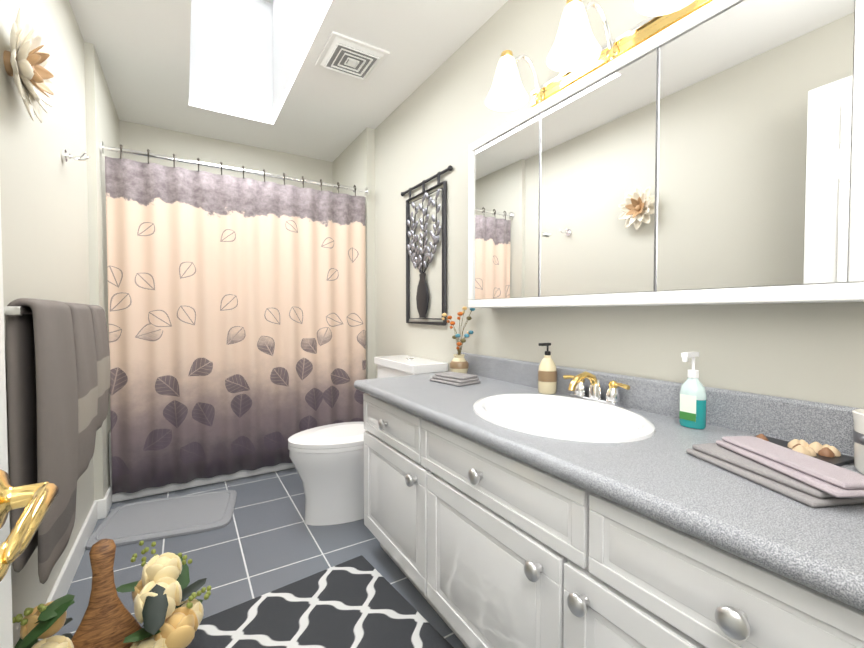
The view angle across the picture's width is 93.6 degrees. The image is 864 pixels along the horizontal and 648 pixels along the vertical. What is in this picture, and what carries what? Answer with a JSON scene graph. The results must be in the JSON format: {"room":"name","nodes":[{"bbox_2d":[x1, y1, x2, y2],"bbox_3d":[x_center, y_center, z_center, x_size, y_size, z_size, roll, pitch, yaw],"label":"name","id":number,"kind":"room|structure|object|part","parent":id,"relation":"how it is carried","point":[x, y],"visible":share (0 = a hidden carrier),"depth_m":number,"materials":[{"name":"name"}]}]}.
{"room":"bathroom","nodes":[
{"label":"bathroom","id":0,"kind":"room"},
{"bbox_2d":[0,0,119,647],"bbox_3d":[-1.276,-0.180,1.247,0.137,2.408,3.917,-1,2,-31],"label":"wall","id":1,"kind":"structure","parent":0,"point":[53,225],"depth_m":1.56,"materials":[{"name":"grey paint"}]},
{"bbox_2d":[3,7,53,122],"bbox_3d":[-1.134,-0.719,1.140,0.083,0.287,0.276,-1,2,-31],"label":"art","id":2,"kind":"object","parent":1,"relation":"attached to","point":[26,59],"visible":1,"depth_m":1.12,"materials":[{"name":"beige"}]},
{"bbox_2d":[4,298,109,583],"bbox_3d":[-1.245,0.284,1.385,0.120,0.716,1.096,-1,2,-31],"label":"towel rail","id":3,"kind":"object","parent":1,"relation":"attached to","point":[58,370],"visible":0.96,"depth_m":1.07,"materials":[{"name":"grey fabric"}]},
{"bbox_2d":[5,298,78,583],"bbox_3d":[-1.063,0.292,1.125,0.078,0.721,0.347,-1,2,-31],"label":"towel","id":4,"kind":"object","parent":3,"relation":"hanging from","point":[42,390],"depth_m":1.03,"materials":[{"name":"grey fabric"}]},
{"bbox_2d":[63,302,97,479],"bbox_3d":[-1.241,0.223,1.419,0.078,0.594,0.307,-1,2,-31],"label":"towel","id":5,"kind":"object","parent":3,"relation":"hanging from","point":[84,341],"depth_m":1.39,"materials":[{"name":"grey fabric"}]},
{"bbox_2d":[84,304,109,430],"bbox_3d":[-1.408,0.176,1.690,0.078,0.514,0.297,-1,2,-31],"label":"towel","id":6,"kind":"object","parent":3,"relation":"hanging from","point":[100,330],"depth_m":1.67,"materials":[{"name":"grey fabric"}]},
{"bbox_2d":[61,149,88,161],"bbox_3d":[-1.442,-0.675,1.641,0.078,0.048,0.070,-1,2,-31],"label":"robe hook","id":7,"kind":"object","parent":1,"relation":"attached to","point":[65,155],"visible":1,"depth_m":1.63,"materials":[{"name":"silver metal"}]},
{"bbox_2d":[38,487,111,640],"bbox_3d":[-0.358,0.970,1.387,1.620,0.100,2.947,-1,2,-31],"label":"baseboard","id":8,"kind":"structure","parent":1,"relation":"attached to","point":[100,509],"depth_m":1.72,"materials":[{"name":"white"}]},
{"bbox_2d":[99,141,369,195],"bbox_3d":[-1.115,-0.951,2.552,1.520,0.064,0.064,-1,2,-31],"label":"curtain rod","id":9,"kind":"object","parent":1,"relation":"attached to","point":[103,147],"visible":0.92,"depth_m":2.45,"materials":[{"name":"silver metal"}]},
{"bbox_2d":[105,145,365,494],"bbox_3d":[-1.114,-0.030,2.575,1.481,1.906,0.052,-1,2,-31],"label":"shower curtain","id":10,"kind":"object","parent":9,"relation":"hanging from","point":[237,321],"visible":0.88,"depth_m":2.47,"materials":[{"name":"fabric"}]},
{"bbox_2d":[119,120,332,191],"bbox_3d":[-1.564,-0.235,3.307,1.520,2.408,0.100,-1,2,-31],"label":"wall","id":11,"kind":"structure","parent":0,"point":[144,138],"depth_m":3.16,"materials":[{"name":"grey paint"}]},
{"bbox_2d":[51,468,465,647],"bbox_3d":[-0.558,1.037,1.718,1.820,0.050,3.917,-1,2,-31],"label":"floor","id":12,"kind":"structure","parent":0,"point":[266,539],"depth_m":1.79,"materials":[{"name":"tile"}]},
{"bbox_2d":[12,539,210,647],"bbox_3d":[-0.872,0.824,1.123,0.458,0.402,0.360,-1,2,-31],"label":"flower basket","id":13,"kind":"object","parent":12,"relation":"on","point":[167,614],"visible":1,"depth_m":1.12,"materials":[{"name":"brown wicker"}]},
{"bbox_2d":[85,490,236,548],"bbox_3d":[-1.356,0.988,2.104,0.600,0.022,0.450,-1,2,-21],"label":"bath mat","id":14,"kind":"object","parent":12,"relation":"on","point":[144,521],"visible":0.83,"depth_m":2.05,"materials":[{"name":"grey fabric"}]},
{"bbox_2d":[109,431,294,502],"bbox_3d":[-1.337,0.779,2.962,1.514,0.400,0.764,-1,2,-31],"label":"bathtub","id":15,"kind":"object","parent":12,"relation":"on","point":[123,496],"visible":0.1,"depth_m":2.45,"materials":[{"name":"white ceramic"}]},
{"bbox_2d":[185,555,453,647],"bbox_3d":[-0.296,1.018,1.193,0.670,0.012,0.900,-1,2,-37],"label":"rug","id":16,"kind":"object","parent":12,"relation":"on","point":[361,601],"visible":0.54,"depth_m":1.39,"materials":[{"name":"black fabric"}]},
{"bbox_2d":[288,355,447,525],"bbox_3d":[-0.375,0.600,2.201,0.780,0.797,0.500,-1,2,-31],"label":"toilet","id":17,"kind":"object","parent":12,"relation":"on","point":[327,461],"visible":0.56,"depth_m":2.03,"materials":[{"name":"white ceramic"}]},
{"bbox_2d":[354,372,863,647],"bbox_3d":[0.373,0.645,1.176,0.578,0.760,1.820,-1,2,-31],"label":"bathroom vanity","id":18,"kind":"object","parent":12,"relation":"on","point":[507,504],"depth_m":0.82,"materials":[{"name":"painted wood"},{"name":"satin nickel"}]},
{"bbox_2d":[429,371,480,385],"bbox_3d":[0.097,0.233,1.747,0.130,0.032,0.190,-1,2,-39],"label":"cloths","id":19,"kind":"object","parent":18,"relation":"on","point":[456,378],"visible":1,"depth_m":1.71,"materials":[{"name":"grey fabric"}]},
{"bbox_2d":[442,306,474,373],"bbox_3d":[0.129,0.079,1.972,0.122,0.330,0.232,-1,2,-31],"label":"vase","id":20,"kind":"object","parent":18,"relation":"on","point":[459,363],"visible":0.92,"depth_m":1.94,"materials":[{"name":"beige ceramic"}]},
{"bbox_2d":[538,343,556,393],"bbox_3d":[0.427,0.163,1.507,0.074,0.186,0.069,-1,2,-31],"label":"dispenser","id":21,"kind":"object","parent":18,"relation":"on","point":[547,377],"visible":1,"depth_m":1.48,"materials":[{"name":"beige ceramic"}]},
{"bbox_2d":[442,388,679,447],"bbox_3d":[0.358,0.330,1.188,0.430,0.158,0.544,-1,2,-31],"label":"sink","id":22,"kind":"object","parent":18,"relation":"in","point":[580,421],"depth_m":1.29,"materials":[{"name":"white ceramic"}]},
{"bbox_2d":[562,369,633,403],"bbox_3d":[0.498,0.207,1.317,0.157,0.108,0.246,-1,2,-31],"label":"faucet","id":23,"kind":"object","parent":18,"relation":"on","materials":[{"name":"gold metal"}]},
{"bbox_2d":[679,352,706,428],"bbox_3d":[0.671,0.171,1.053,0.068,0.195,0.062,-1,2,-31],"label":"hand soap","id":24,"kind":"object","parent":18,"relation":"on","point":[692,404],"visible":1,"depth_m":1.04,"materials":[{"name":"teal"}]},
{"bbox_2d":[686,436,863,507],"bbox_3d":[0.625,0.255,0.732,0.135,0.042,0.280,0,2,-9],"label":"folded towels","id":25,"kind":"object","parent":18,"relation":"on","point":[810,481],"visible":0.98,"depth_m":0.69,"materials":[{"name":"fabric"}]},
{"bbox_2d":[754,434,853,466],"bbox_3d":[0.765,0.259,0.866,0.110,0.028,0.170,-1,2,-23],"label":"tray","id":26,"kind":"object","parent":18,"relation":"on","point":[829,454],"visible":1,"depth_m":0.82,"materials":[{"name":"grey"}]},
{"bbox_2d":[852,409,863,473],"bbox_3d":[0.827,0.220,0.741,0.089,0.112,0.086,-1,2,-31],"label":"tumbler","id":27,"kind":"object","parent":18,"relation":"on","point":[858,429],"visible":1,"depth_m":0.75,"materials":[{"name":"white ceramic"}]},
{"bbox_2d":[69,0,507,161],"bbox_3d":[-0.558,-1.835,1.642,1.820,0.880,3.917,-1,2,-31],"label":"ceiling","id":28,"kind":"structure","parent":0,"point":[247,72],"depth_m":2.46,"materials":[{"name":"white paint"}]},
{"bbox_2d":[315,31,389,81],"bbox_3d":[-0.425,-1.392,2.147,0.300,0.032,0.300,-1,2,-31],"label":"ceiling vent","id":29,"kind":"object","parent":28,"relation":"in","point":[350,57],"visible":1,"depth_m":2.11,"materials":[{"name":"white"}]},
{"bbox_2d":[333,0,863,408],"bbox_3d":[0.149,-0.203,2.117,0.163,2.408,3.917,-1,2,-31],"label":"wall","id":30,"kind":"structure","parent":0,"point":[443,116],"depth_m":1.73,"materials":[{"name":"grey paint"}]},
{"bbox_2d":[401,165,452,325],"bbox_3d":[-0.046,-0.415,2.363,0.029,0.839,0.568,-1,2,-31],"label":"wall art","id":31,"kind":"object","parent":30,"relation":"attached to","point":[422,298],"visible":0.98,"depth_m":2.35,"materials":[{"name":"grey metal"}]},
{"bbox_2d":[468,108,531,307],"bbox_3d":[0.325,-0.427,1.656,0.131,0.720,0.423,-1,2,-31],"label":"upper cabinet","id":32,"kind":"object","parent":30,"relation":"attached to","point":[500,161],"depth_m":1.62,"materials":[{"name":"white metal"}]},
{"bbox_2d":[532,39,647,307],"bbox_3d":[0.544,-0.418,1.299,0.131,0.720,0.426,-1,2,-31],"label":"upper cabinet","id":33,"kind":"object","parent":30,"relation":"attached to","point":[588,136],"depth_m":1.26,"materials":[{"name":"white metal"}]},
{"bbox_2d":[485,0,712,111],"bbox_3d":[0.569,-0.914,1.145,0.235,0.206,1.141,-1,2,-31],"label":"sconce","id":34,"kind":"object","parent":30,"relation":"attached to","point":[577,52],"visible":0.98,"depth_m":1.30,"materials":[{"name":"white glass"}]},
{"bbox_2d":[457,352,853,447],"bbox_3d":[0.610,0.219,1.310,0.022,0.090,1.820,-1,2,-31],"label":"backsplash","id":35,"kind":"structure","parent":30,"relation":"attached to","point":[822,422],"depth_m":1.02,"materials":[{"name":"grey stone"}]},
{"bbox_2d":[644,0,863,305],"bbox_3d":[0.762,-0.408,0.942,0.131,0.720,0.423,-1,2,-31],"label":"upper cabinet","id":36,"kind":"object","parent":30,"relation":"attached to","point":[711,153],"depth_m":0.90,"materials":[{"name":"white metal"}]},
{"bbox_3d":[0.436,-0.149,0.057,1.620,2.408,0.100,-1,2,-31],"label":"wall","id":37,"kind":"structure","parent":0,"visible":0},
{"bbox_2d":[0,193,57,647],"bbox_3d":[-0.314,0.030,0.145,0.138,2.030,0.800,-1,2,-31],"label":"door","id":38,"kind":"structure","parent":37,"relation":"in","point":[35,500],"depth_m":0.45,"materials":[{"name":"white"}]},
{"label":"handle","id":39,"kind":"part","parent":38,"relation":"part of","materials":[{"name":"gold metal"}]}
]}

